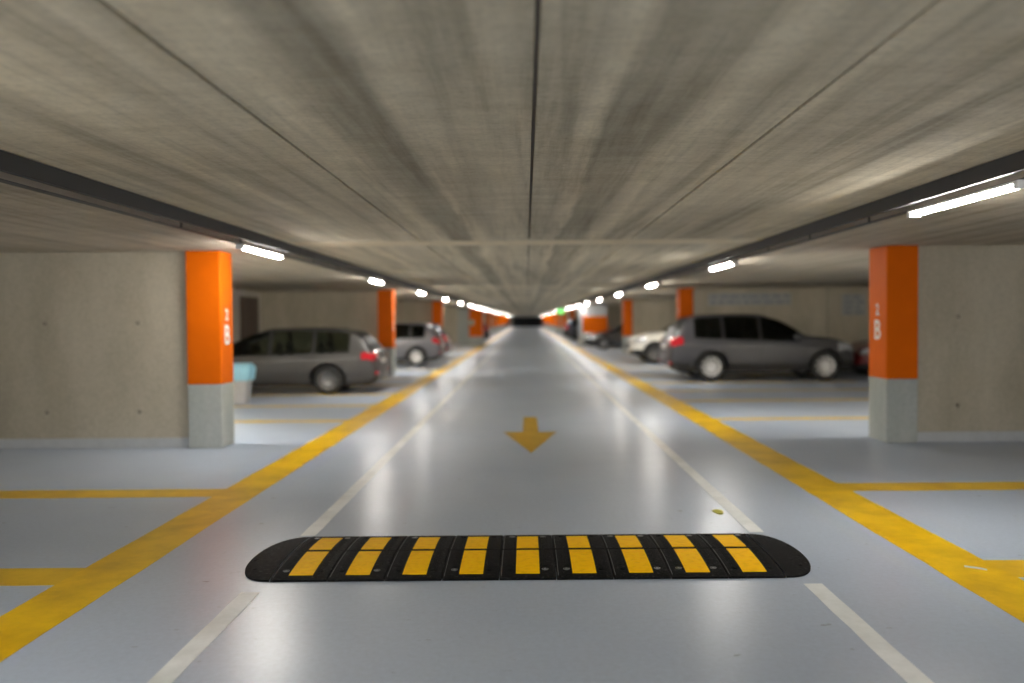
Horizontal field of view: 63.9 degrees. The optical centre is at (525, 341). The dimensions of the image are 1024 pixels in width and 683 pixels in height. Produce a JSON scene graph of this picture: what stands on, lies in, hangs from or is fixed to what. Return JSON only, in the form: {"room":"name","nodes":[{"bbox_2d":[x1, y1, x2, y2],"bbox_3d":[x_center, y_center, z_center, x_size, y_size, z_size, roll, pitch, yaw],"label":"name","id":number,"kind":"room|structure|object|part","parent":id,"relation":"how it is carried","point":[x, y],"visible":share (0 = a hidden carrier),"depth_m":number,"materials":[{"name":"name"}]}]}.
{"room":"parking garage","nodes":[
{"label":"parking garage","id":0,"kind":"room"},
{"bbox_2d":[0,251,188,438],"bbox_3d":[-5.899,0.112,10.274,3.500,2.430,0.242,0,2,0],"label":"wall","id":1,"kind":"structure","parent":0,"point":[93,344],"depth_m":10.15,"materials":[{"name":"concrete"}]},
{"bbox_2d":[0,438,188,448],"bbox_3d":[-5.890,1.268,10.173,3.500,0.125,0.025,0,2,0],"label":"baseboard","id":2,"kind":"structure","parent":1,"relation":"attached to","point":[64,443],"depth_m":10.16,"materials":[{"name":"white paint"}]},
{"bbox_2d":[232,289,260,342],"bbox_3d":[-7.791,-1.960,89.978,0.250,2.430,192.000,0,1,0],"label":"wall","id":3,"kind":"structure","parent":0,"point":[236,293],"depth_m":21.77,"materials":[{"name":"grey concrete"}]},
{"bbox_2d":[240,296,258,339],"bbox_3d":[-7.590,-0.108,22.653,0.162,2.250,1.400,0,2,0],"label":"door","id":4,"kind":"structure","parent":3,"relation":"in","point":[249,310],"depth_m":22.41,"materials":[{"name":"brown paint"}]},
{"bbox_3d":[-7.588,-0.100,22.338,0.025,2.050,0.570,0,2,0],"label":"panel","id":5,"kind":"part","parent":4,"relation":"part of","materials":[{"name":"brown paint"}]},
{"bbox_3d":[-7.589,-0.117,22.968,0.025,2.050,0.570,0,2,0],"label":"panel","id":6,"kind":"part","parent":4,"relation":"part of","materials":[{"name":"brown paint"}]},
{"bbox_2d":[0,149,503,314],"bbox_3d":[-5.451,-3.343,89.942,5.050,0.300,192.000,0,1,0],"label":"ceiling","id":7,"kind":"structure","parent":0,"point":[31,221],"depth_m":8.88,"materials":[{"name":"concrete"}]},
{"bbox_2d":[0,171,509,315],"bbox_3d":[-3.075,-3.188,89.947,0.076,0.047,192.000,0,1,0],"label":"rail","id":8,"kind":"object","parent":7,"relation":"attached to","point":[6,178],"visible":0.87,"depth_m":6.58,"materials":[{"name":"grey metal"}]},
{"bbox_2d":[235,244,283,258],"bbox_3d":[-3.058,-1.031,9.476,0.092,0.052,1.460,0,2,0],"label":"lamp","id":9,"kind":"object","parent":8,"relation":"attached to","point":[237,246],"visible":1,"depth_m":9.30,"materials":[{"name":"white plastic"}]},
{"bbox_2d":[366,278,383,283],"bbox_3d":[-3.060,-1.219,16.623,0.092,0.052,1.460,0,2,0],"label":"lamp","id":10,"kind":"object","parent":8,"relation":"attached to","point":[367,279],"visible":1,"depth_m":16.40,"materials":[{"name":"white plastic"}]},
{"bbox_2d":[260,291,377,340],"bbox_3d":[-5.902,-0.241,23.770,3.500,2.430,0.242,0,2,0],"label":"wall","id":11,"kind":"structure","parent":0,"point":[354,310],"depth_m":23.63,"materials":[{"name":"concrete"}]},
{"bbox_2d":[395,301,431,322],"bbox_3d":[-5.905,-0.594,37.266,3.500,2.430,0.240,0,2,0],"label":"wall","id":12,"kind":"structure","parent":0,"point":[411,311],"depth_m":37.12,"materials":[{"name":"concrete"}]},
{"bbox_2d":[443,306,458,343],"bbox_3d":[-5.908,-0.948,50.761,3.500,2.430,0.240,0,2,0],"label":"wall","id":13,"kind":"structure","parent":0,"point":[450,313],"depth_m":50.64,"materials":[{"name":"concrete"}]},
{"bbox_2d":[0,327,1023,682],"bbox_3d":[2.669,-0.729,90.012,21.250,0.203,192.000,0,1,0],"label":"floor","id":14,"kind":"structure","parent":0,"point":[118,565],"depth_m":6.14,"materials":[{"name":"grey paint"}]},
{"bbox_2d":[185,251,234,448],"bbox_3d":[-3.948,0.097,10.265,0.424,2.430,0.422,0,2,0],"label":"pillar","id":15,"kind":"structure","parent":14,"relation":"on","point":[209,317],"depth_m":10.06,"materials":[{"name":"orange paint"}]},
{"bbox_2d":[233,363,255,403],"bbox_3d":[-5.454,0.799,15.625,0.513,0.770,0.433,0,2,0],"label":"waste bin","id":16,"kind":"object","parent":14,"relation":"on","point":[244,373],"visible":0.6,"depth_m":15.47,"materials":[{"name":"grey plastic"}]},
{"bbox_3d":[-5.457,0.449,15.616,0.472,0.070,0.392,0,2,0],"label":"bin lid","id":17,"kind":"part","parent":16,"relation":"part of","materials":[{"name":"blue plastic"}]},
{"bbox_2d":[233,328,390,393],"bbox_3d":[-5.567,0.405,18.396,4.784,1.414,2.200,0,2,0],"label":"car","id":18,"kind":"object","parent":14,"relation":"on","point":[330,360],"visible":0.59,"depth_m":17.54,"materials":[{"name":"grey metal"}]},
{"bbox_3d":[-5.490,0.040,17.621,0.080,0.501,0.220,0,2,0],"label":"window post","id":19,"kind":"part","parent":18,"relation":"part of","materials":[{"name":"black plastic"}]},
{"bbox_3d":[-4.822,-0.242,17.741,1.767,0.097,0.044,0,2,1],"label":"roof rail","id":20,"kind":"part","parent":18,"relation":"part of","materials":[{"name":"black plastic"}]},
{"bbox_3d":[-4.550,0.017,17.615,0.080,0.477,0.210,0,2,0],"label":"window post","id":21,"kind":"part","parent":18,"relation":"part of","materials":[{"name":"black plastic"}]},
{"bbox_3d":[-5.559,0.852,18.407,4.750,0.139,1.748,0,2,0],"label":"trim","id":22,"kind":"part","parent":18,"relation":"part of","materials":[{"name":"black plastic"}]},
{"bbox_2d":[361,352,378,360],"bbox_3d":[-3.300,0.328,17.645,0.215,0.233,0.529,1,2,38],"label":"tail light","id":23,"kind":"object","parent":18,"relation":"attached to","point":[365,356],"depth_m":17.53,"materials":[{"name":"red plastic"}]},
{"bbox_2d":[377,290,395,375],"bbox_3d":[-3.951,-0.243,23.261,0.424,2.430,0.422,0,2,0],"label":"pillar","id":24,"kind":"structure","parent":14,"relation":"on","point":[386,298],"depth_m":23.04,"materials":[{"name":"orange paint"}]},
{"bbox_2d":[395,322,445,365],"bbox_3d":[-5.024,0.081,28.961,4.234,1.500,2.160,0,2,0],"label":"car","id":25,"kind":"object","parent":14,"relation":"on","point":[417,344],"visible":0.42,"depth_m":28.12,"materials":[{"name":"grey metal"}]},
{"bbox_3d":[-3.983,-0.349,28.197,0.080,0.488,0.205,0,2,0],"label":"window post","id":26,"kind":"part","parent":25,"relation":"part of","materials":[{"name":"black plastic"}]},
{"bbox_3d":[-5.016,0.518,28.972,4.200,0.226,1.730,0,2,0],"label":"trim","id":27,"kind":"part","parent":25,"relation":"part of","materials":[{"name":"black plastic"}]},
{"bbox_2d":[432,337,441,343],"bbox_3d":[-3.019,-0.016,28.244,0.214,0.313,0.499,0,2,31],"label":"tail light","id":28,"kind":"object","parent":25,"relation":"attached to","point":[435,340],"depth_m":28.12,"materials":[{"name":"red plastic"}]},
{"bbox_2d":[410,322,451,352],"bbox_3d":[-5.155,-0.013,32.610,4.234,1.500,2.160,0,2,0],"label":"car","id":29,"kind":"object","parent":14,"relation":"on","point":[439,328],"visible":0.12,"depth_m":32.07,"materials":[{"name":"grey metal"}]},
{"bbox_2d":[432,301,442,327],"bbox_3d":[-3.955,-0.596,36.756,0.422,2.430,0.422,0,2,0],"label":"pillar","id":30,"kind":"structure","parent":14,"relation":"on","point":[437,306],"depth_m":36.53,"materials":[{"name":"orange paint"}]},
{"bbox_2d":[458,309,483,345],"bbox_3d":[-3.452,-0.904,51.423,1.510,2.270,1.840,0,2,0],"label":"pier","id":31,"kind":"object","parent":14,"relation":"on","point":[470,321],"visible":0.99,"depth_m":50.54,"materials":[{"name":"grey paint"}]},
{"bbox_3d":[-3.104,-1.169,51.131,0.810,1.710,1.210,0,2,0],"label":"orange panel","id":32,"kind":"part","parent":31,"relation":"part of","materials":[{"name":"paint"}]},
{"bbox_2d":[484,322,489,339],"bbox_3d":[-4.801,-0.691,55.200,4.714,1.666,2.260,0,2,0],"label":"car","id":33,"kind":"object","parent":14,"relation":"on","point":[486,328],"visible":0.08,"depth_m":54.32,"materials":[{"name":"grey metal"}]},
{"bbox_2d":[486,311,490,336],"bbox_3d":[-3.573,-1.673,77.742,0.422,2.430,0.422,0,2,0],"label":"pillar","id":34,"kind":"structure","parent":14,"relation":"on","point":[488,313],"depth_m":77.52,"materials":[{"name":"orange paint"}]},
{"bbox_2d":[492,312,495,333],"bbox_3d":[-3.576,-2.026,91.237,0.422,2.430,0.422,0,1,0],"label":"pillar","id":35,"kind":"structure","parent":14,"relation":"on","point":[493,313],"depth_m":91.03,"materials":[{"name":"grey paint"}]},
{"bbox_2d":[496,313,499,331],"bbox_3d":[-3.579,-2.379,104.733,0.422,2.430,0.422,0,1,0],"label":"pillar","id":36,"kind":"structure","parent":14,"relation":"on","point":[497,314],"depth_m":104.52,"materials":[{"name":"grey paint"}]},
{"bbox_2d":[500,314,502,330],"bbox_3d":[-3.582,-2.733,118.228,0.422,2.430,0.422,0,1,0],"label":"pillar","id":37,"kind":"structure","parent":14,"relation":"on","point":[501,315],"depth_m":118.00,"materials":[{"name":"orange paint"}]},
{"bbox_2d":[503,315,504,329],"bbox_3d":[-3.584,-3.086,131.724,0.422,2.430,0.422,0,1,0],"label":"pillar","id":38,"kind":"structure","parent":14,"relation":"on","point":[503,315],"depth_m":131.51,"materials":[{"name":"orange paint"}]},
{"bbox_2d":[245,533,810,581],"bbox_3d":[0.011,1.384,5.378,3.586,0.050,0.984,0,2,0],"label":"bump","id":39,"kind":"object","parent":14,"relation":"on","point":[711,555],"visible":1,"depth_m":5.18,"materials":[{"name":"black rubber"}]},
{"bbox_3d":[-1.357,1.392,5.146,0.144,0.032,0.409,0,2,0],"label":"reflective panel","id":40,"kind":"part","parent":39,"relation":"part of","materials":[{"name":"yellow plastic"}]},
{"bbox_3d":[-1.357,1.377,5.577,0.144,0.025,0.344,0,2,0],"label":"reflective panel","id":41,"kind":"part","parent":39,"relation":"part of","materials":[{"name":"yellow plastic"}]},
{"bbox_3d":[-1.015,1.389,5.146,0.144,0.032,0.409,0,2,0],"label":"reflective panel","id":42,"kind":"part","parent":39,"relation":"part of","materials":[{"name":"yellow plastic"}]},
{"bbox_3d":[-1.015,1.374,5.577,0.144,0.025,0.344,0,2,0],"label":"reflective panel","id":43,"kind":"part","parent":39,"relation":"part of","materials":[{"name":"yellow plastic"}]},
{"bbox_3d":[-0.673,1.387,5.146,0.144,0.032,0.409,0,2,0],"label":"reflective panel","id":44,"kind":"part","parent":39,"relation":"part of","materials":[{"name":"yellow plastic"}]},
{"bbox_3d":[-0.673,1.372,5.577,0.144,0.025,0.344,0,2,0],"label":"reflective panel","id":45,"kind":"part","parent":39,"relation":"part of","materials":[{"name":"yellow plastic"}]},
{"bbox_3d":[-0.331,1.384,5.146,0.144,0.032,0.409,0,2,0],"label":"reflective panel","id":46,"kind":"part","parent":39,"relation":"part of","materials":[{"name":"yellow plastic"}]},
{"bbox_3d":[-0.331,1.369,5.577,0.144,0.025,0.344,0,2,0],"label":"reflective panel","id":47,"kind":"part","parent":39,"relation":"part of","materials":[{"name":"yellow plastic"}]},
{"bbox_3d":[0.011,1.366,5.577,0.144,0.025,0.344,0,2,0],"label":"reflective panel","id":48,"kind":"part","parent":39,"relation":"part of","materials":[{"name":"yellow plastic"}]},
{"bbox_3d":[0.011,1.381,5.146,0.144,0.032,0.409,0,2,0],"label":"reflective panel","id":49,"kind":"part","parent":39,"relation":"part of","materials":[{"name":"yellow plastic"}]},
{"bbox_3d":[0.353,1.364,5.577,0.144,0.025,0.344,0,2,0],"label":"reflective panel","id":50,"kind":"part","parent":39,"relation":"part of","materials":[{"name":"yellow plastic"}]},
{"bbox_3d":[0.353,1.379,5.146,0.144,0.032,0.409,0,2,0],"label":"reflective panel","id":51,"kind":"part","parent":39,"relation":"part of","materials":[{"name":"yellow plastic"}]},
{"bbox_3d":[0.695,1.361,5.577,0.144,0.025,0.344,0,2,0],"label":"reflective panel","id":52,"kind":"part","parent":39,"relation":"part of","materials":[{"name":"yellow plastic"}]},
{"bbox_3d":[0.695,1.376,5.146,0.144,0.032,0.409,0,2,0],"label":"reflective panel","id":53,"kind":"part","parent":39,"relation":"part of","materials":[{"name":"yellow plastic"}]},
{"bbox_3d":[1.037,1.358,5.577,0.144,0.025,0.344,0,2,0],"label":"reflective panel","id":54,"kind":"part","parent":39,"relation":"part of","materials":[{"name":"yellow plastic"}]},
{"bbox_3d":[1.037,1.373,5.146,0.144,0.032,0.409,0,2,0],"label":"reflective panel","id":55,"kind":"part","parent":39,"relation":"part of","materials":[{"name":"yellow plastic"}]},
{"bbox_3d":[1.379,1.356,5.577,0.144,0.025,0.344,0,2,0],"label":"reflective panel","id":56,"kind":"part","parent":39,"relation":"part of","materials":[{"name":"yellow plastic"}]},
{"bbox_3d":[1.379,1.371,5.146,0.144,0.032,0.409,0,2,0],"label":"reflective panel","id":57,"kind":"part","parent":39,"relation":"part of","materials":[{"name":"yellow plastic"}]},
{"bbox_2d":[547,314,549,329],"bbox_3d":[3.620,-3.144,131.774,0.392,2.430,0.522,0,1,0],"label":"pillar","id":58,"kind":"structure","parent":14,"relation":"on","point":[548,315],"depth_m":131.51,"materials":[{"name":"orange paint"}]},
{"bbox_2d":[550,314,552,330],"bbox_3d":[3.623,-2.791,118.278,0.392,2.430,0.522,0,1,0],"label":"pillar","id":59,"kind":"structure","parent":14,"relation":"on","point":[551,317],"depth_m":118.03,"materials":[{"name":"orange paint"}]},
{"bbox_2d":[553,313,555,331],"bbox_3d":[3.626,-2.437,104.783,0.392,2.430,0.522,0,1,0],"label":"pillar","id":60,"kind":"structure","parent":14,"relation":"on","point":[554,314],"depth_m":104.52,"materials":[{"name":"orange paint"}]},
{"bbox_2d":[557,314,560,333],"bbox_3d":[3.629,-2.084,91.287,0.392,2.430,0.522,0,1,0],"label":"pillar","id":61,"kind":"structure","parent":14,"relation":"on","point":[558,315],"depth_m":91.03,"materials":[{"name":"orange paint"}]},
{"bbox_2d":[562,310,565,335],"bbox_3d":[3.631,-1.730,77.792,0.392,2.430,0.522,0,2,0],"label":"pillar","id":62,"kind":"structure","parent":14,"relation":"on","point":[564,314],"depth_m":77.52,"materials":[{"name":"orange paint"}]},
{"bbox_2d":[563,318,577,339],"bbox_3d":[5.188,-0.960,62.497,4.714,1.666,2.260,0,2,0],"label":"car","id":63,"kind":"object","parent":14,"relation":"on","point":[570,329],"visible":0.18,"depth_m":61.61,"materials":[{"name":"black metal"}]},
{"bbox_2d":[570,308,574,339],"bbox_3d":[3.634,-1.377,64.297,0.392,2.430,0.522,0,2,0],"label":"pillar","id":64,"kind":"structure","parent":14,"relation":"on","point":[572,310],"depth_m":64.02,"materials":[{"name":"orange paint"}]},
{"bbox_2d":[578,304,607,345],"bbox_3d":[3.957,-0.978,48.987,1.510,2.428,3.210,0,2,0],"label":"pier","id":65,"kind":"object","parent":14,"relation":"on","point":[592,318],"visible":0.67,"depth_m":47.38,"materials":[{"name":"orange paint"}]},
{"bbox_2d":[583,323,621,349],"bbox_3d":[5.367,-0.348,42.607,4.784,1.481,2.200,0,2,0],"label":"car","id":66,"kind":"object","parent":14,"relation":"on","point":[603,340],"visible":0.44,"depth_m":41.75,"materials":[{"name":"grey metal"}]},
{"bbox_3d":[5.376,0.120,42.619,4.750,0.145,1.748,0,2,0],"label":"trim","id":67,"kind":"part","parent":66,"relation":"part of","materials":[{"name":"black plastic"}]},
{"bbox_2d":[622,300,631,353],"bbox_3d":[4.610,-0.678,37.306,0.392,2.430,0.522,0,2,0],"label":"pillar","id":68,"kind":"structure","parent":14,"relation":"on","point":[626,304],"depth_m":37.05,"materials":[{"name":"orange paint"}]},
{"bbox_2d":[625,323,672,363],"bbox_3d":[5.954,-0.097,29.309,4.714,1.666,2.260,0,2,0],"label":"car","id":69,"kind":"object","parent":14,"relation":"on","point":[645,346],"visible":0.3,"depth_m":28.47,"materials":[{"name":"white metal"}]},
{"bbox_3d":[5.963,0.338,29.320,4.680,0.257,1.870,0,2,0],"label":"trim","id":70,"kind":"part","parent":69,"relation":"part of","materials":[{"name":"black plastic"}]},
{"bbox_2d":[676,288,692,372],"bbox_3d":[4.611,-0.325,23.811,0.394,2.430,0.522,0,2,0],"label":"pillar","id":71,"kind":"structure","parent":14,"relation":"on","point":[684,296],"depth_m":23.53,"materials":[{"name":"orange paint"}]},
{"bbox_2d":[712,509,723,513],"bbox_3d":[1.541,1.363,6.568,0.087,0.006,0.156,0,2,0],"label":"leaf","id":72,"kind":"object","parent":14,"relation":"on","point":[717,511],"visible":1,"depth_m":6.56,"materials":[{"name":"yellow plant"}]},
{"bbox_2d":[658,314,853,380],"bbox_3d":[5.886,0.119,21.091,4.714,1.666,2.260,0,2,0],"label":"car","id":73,"kind":"object","parent":14,"relation":"on","point":[712,345],"visible":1,"depth_m":20.20,"materials":[{"name":"grey metal"}]},
{"bbox_2d":[668,336,683,346],"bbox_3d":[3.651,0.012,20.325,0.227,0.317,0.535,-1,2,-34],"label":"tail light","id":74,"kind":"object","parent":73,"relation":"attached to","point":[674,341],"depth_m":20.20,"materials":[{"name":"red plastic"}]},
{"bbox_3d":[4.857,-0.340,20.290,0.080,0.552,0.232,0,2,0],"label":"window post","id":75,"kind":"part","parent":73,"relation":"part of","materials":[{"name":"black plastic"}]},
{"bbox_3d":[5.095,-0.634,20.423,1.827,0.113,0.049,0,2,-1],"label":"roof rail","id":76,"kind":"part","parent":73,"relation":"part of","materials":[{"name":"black plastic"}]},
{"bbox_3d":[5.778,-0.323,20.295,0.080,0.578,0.242,0,2,0],"label":"window post","id":77,"kind":"part","parent":73,"relation":"part of","materials":[{"name":"black plastic"}]},
{"bbox_3d":[5.885,0.553,21.103,4.680,0.257,1.870,0,2,0],"label":"trim","id":78,"kind":"part","parent":73,"relation":"part of","materials":[{"name":"black plastic"}]},
{"bbox_2d":[794,334,800,339],"bbox_3d":[6.639,-0.116,20.085,0.160,0.160,0.260,0,2,0],"label":"mirror","id":79,"kind":"object","parent":73,"relation":"attached to","point":[796,336],"depth_m":19.99,"materials":[{"name":"black plastic"}]},
{"bbox_2d":[849,340,868,372],"bbox_3d":[10.646,0.140,22.013,4.234,1.500,2.160,0,2,0],"label":"car","id":80,"kind":"object","parent":14,"relation":"on","point":[860,348],"visible":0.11,"depth_m":21.39,"materials":[{"name":"black metal"}]},
{"bbox_3d":[10.655,0.577,22.025,4.200,0.226,1.730,0,2,0],"label":"trim","id":81,"kind":"part","parent":80,"relation":"part of","materials":[{"name":"black plastic"}]},
{"bbox_2d":[869,245,917,442],"bbox_3d":[4.614,0.029,10.315,0.394,2.430,0.522,0,2,0],"label":"pillar","id":82,"kind":"structure","parent":14,"relation":"on","point":[893,269],"depth_m":10.07,"materials":[{"name":"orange paint"}]},
{"bbox_2d":[0,0,1023,315],"bbox_3d":[-0.027,-3.427,89.941,5.720,0.256,192.000,0,1,0],"label":"ceiling","id":83,"kind":"structure","parent":0,"point":[511,157],"depth_m":3.81,"materials":[{"name":"concrete"}]},
{"bbox_2d":[0,150,511,315],"bbox_3d":[-2.904,-3.230,89.946,0.038,0.106,192.000,0,1,0],"label":"cable tray","id":84,"kind":"object","parent":83,"relation":"attached to","point":[12,164],"visible":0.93,"depth_m":6.33,"materials":[{"name":"grey metal"}]},
{"bbox_2d":[557,309,563,313],"bbox_3d":[2.532,-2.290,59.961,0.500,0.500,0.070,0,2,0],"label":"exit sign","id":85,"kind":"object","parent":83,"relation":"hanging from","point":[560,311],"visible":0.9,"depth_m":59.93,"materials":[{"name":"green plastic"}]},
{"bbox_2d":[539,150,1023,315],"bbox_3d":[2.853,-3.275,89.946,0.038,0.106,192.000,0,1,0],"label":"cable tray","id":86,"kind":"object","parent":83,"relation":"attached to","point":[1013,163],"visible":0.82,"depth_m":6.63,"materials":[{"name":"grey metal"}]},
{"bbox_2d":[510,316,541,326],"bbox_3d":[2.639,-4.644,186.093,21.250,2.600,0.300,0,1,0],"label":"wall","id":87,"kind":"structure","parent":0,"point":[511,317],"depth_m":185.92,"materials":[{"name":"concrete"}]},
{"bbox_2d":[513,317,541,326],"bbox_3d":[0.365,-4.420,185.883,6.700,2.200,0.130,0,1,0],"label":"door","id":88,"kind":"structure","parent":87,"relation":"in","point":[517,321],"depth_m":185.83,"materials":[{"name":"black paint"}]},
{"bbox_2d":[560,314,561,329],"bbox_3d":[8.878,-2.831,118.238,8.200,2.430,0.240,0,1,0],"label":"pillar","id":89,"kind":"structure","parent":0,"point":[560,314],"depth_m":118.12,"materials":[{"name":"paint"}]},
{"bbox_2d":[607,305,621,329],"bbox_3d":[8.892,-1.064,50.761,8.200,2.430,0.240,0,2,0],"label":"wall","id":90,"kind":"structure","parent":0,"point":[614,312],"depth_m":50.63,"materials":[{"name":"concrete"}]},
{"bbox_2d":[632,299,675,335],"bbox_3d":[8.895,-0.711,37.266,8.200,2.430,0.240,0,2,0],"label":"wall","id":91,"kind":"structure","parent":0,"point":[647,315],"depth_m":37.13,"materials":[{"name":"concrete"}]},
{"bbox_2d":[693,287,868,366],"bbox_3d":[8.898,-0.357,23.769,8.200,2.430,0.243,0,2,0],"label":"wall","id":92,"kind":"structure","parent":0,"point":[812,311],"depth_m":23.64,"materials":[{"name":"concrete"}]},
{"bbox_2d":[708,293,790,304],"bbox_3d":[6.441,-1.219,23.620,2.400,0.340,0.015,0,2,0],"label":"wall sign","id":93,"kind":"object","parent":92,"relation":"attached to","point":[721,298],"visible":1,"depth_m":23.61,"materials":[{"name":"grey"}]},
{"bbox_2d":[725,367,853,371],"bbox_3d":[8.906,0.798,23.668,8.200,0.125,0.025,0,2,0],"label":"baseboard","id":94,"kind":"structure","parent":92,"relation":"attached to","point":[846,369],"depth_m":23.66,"materials":[{"name":"white paint"}]},
{"bbox_2d":[841,294,865,314],"bbox_3d":[9.442,-1.063,23.625,0.700,0.600,0.015,0,2,0],"label":"wall sign","id":95,"kind":"object","parent":92,"relation":"attached to","point":[852,304],"visible":1,"depth_m":23.62,"materials":[{"name":"grey"}]},
{"bbox_2d":[543,150,1023,315],"bbox_3d":[8.073,-3.449,89.942,10.400,0.300,192.000,0,1,0],"label":"ceiling","id":96,"kind":"structure","parent":0,"point":[841,259],"depth_m":10.16,"materials":[{"name":"concrete"}]},
{"bbox_2d":[541,171,1023,315],"bbox_3d":[3.025,-3.236,89.947,0.076,0.047,192.000,0,1,0],"label":"rail","id":97,"kind":"object","parent":96,"relation":"attached to","point":[1020,175],"visible":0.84,"depth_m":7.41,"materials":[{"name":"grey metal"}]},
{"bbox_2d":[647,283,659,287],"bbox_3d":[3.039,-1.345,19.622,0.092,0.052,1.460,0,2,0],"label":"lamp","id":98,"kind":"object","parent":97,"relation":"attached to","point":[654,284],"visible":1,"depth_m":19.42,"materials":[{"name":"white plastic"}]},
{"bbox_2d":[709,261,737,270],"bbox_3d":[3.041,-1.163,12.675,0.092,0.052,1.460,0,2,0],"label":"lamp","id":99,"kind":"object","parent":97,"relation":"attached to","point":[731,263],"visible":1,"depth_m":12.48,"materials":[{"name":"white plastic"}]},
{"bbox_2d":[907,180,1023,217],"bbox_3d":[3.042,-0.981,5.727,0.092,0.052,1.460,0,2,0],"label":"lamp","id":100,"kind":"object","parent":97,"relation":"attached to","point":[1017,184],"visible":1,"depth_m":5.58,"materials":[{"name":"white plastic"}]},
{"bbox_2d":[917,245,1023,431],"bbox_3d":[8.900,-0.004,10.274,8.200,2.430,0.242,0,2,0],"label":"wall","id":101,"kind":"structure","parent":0,"point":[971,297],"depth_m":10.15,"materials":[{"name":"concrete"}]},
{"bbox_2d":[917,431,1023,441],"bbox_3d":[8.909,1.152,10.173,8.200,0.125,0.025,0,2,0],"label":"baseboard","id":102,"kind":"structure","parent":101,"relation":"attached to","point":[955,436],"depth_m":10.16,"materials":[{"name":"white paint"}]}
]}

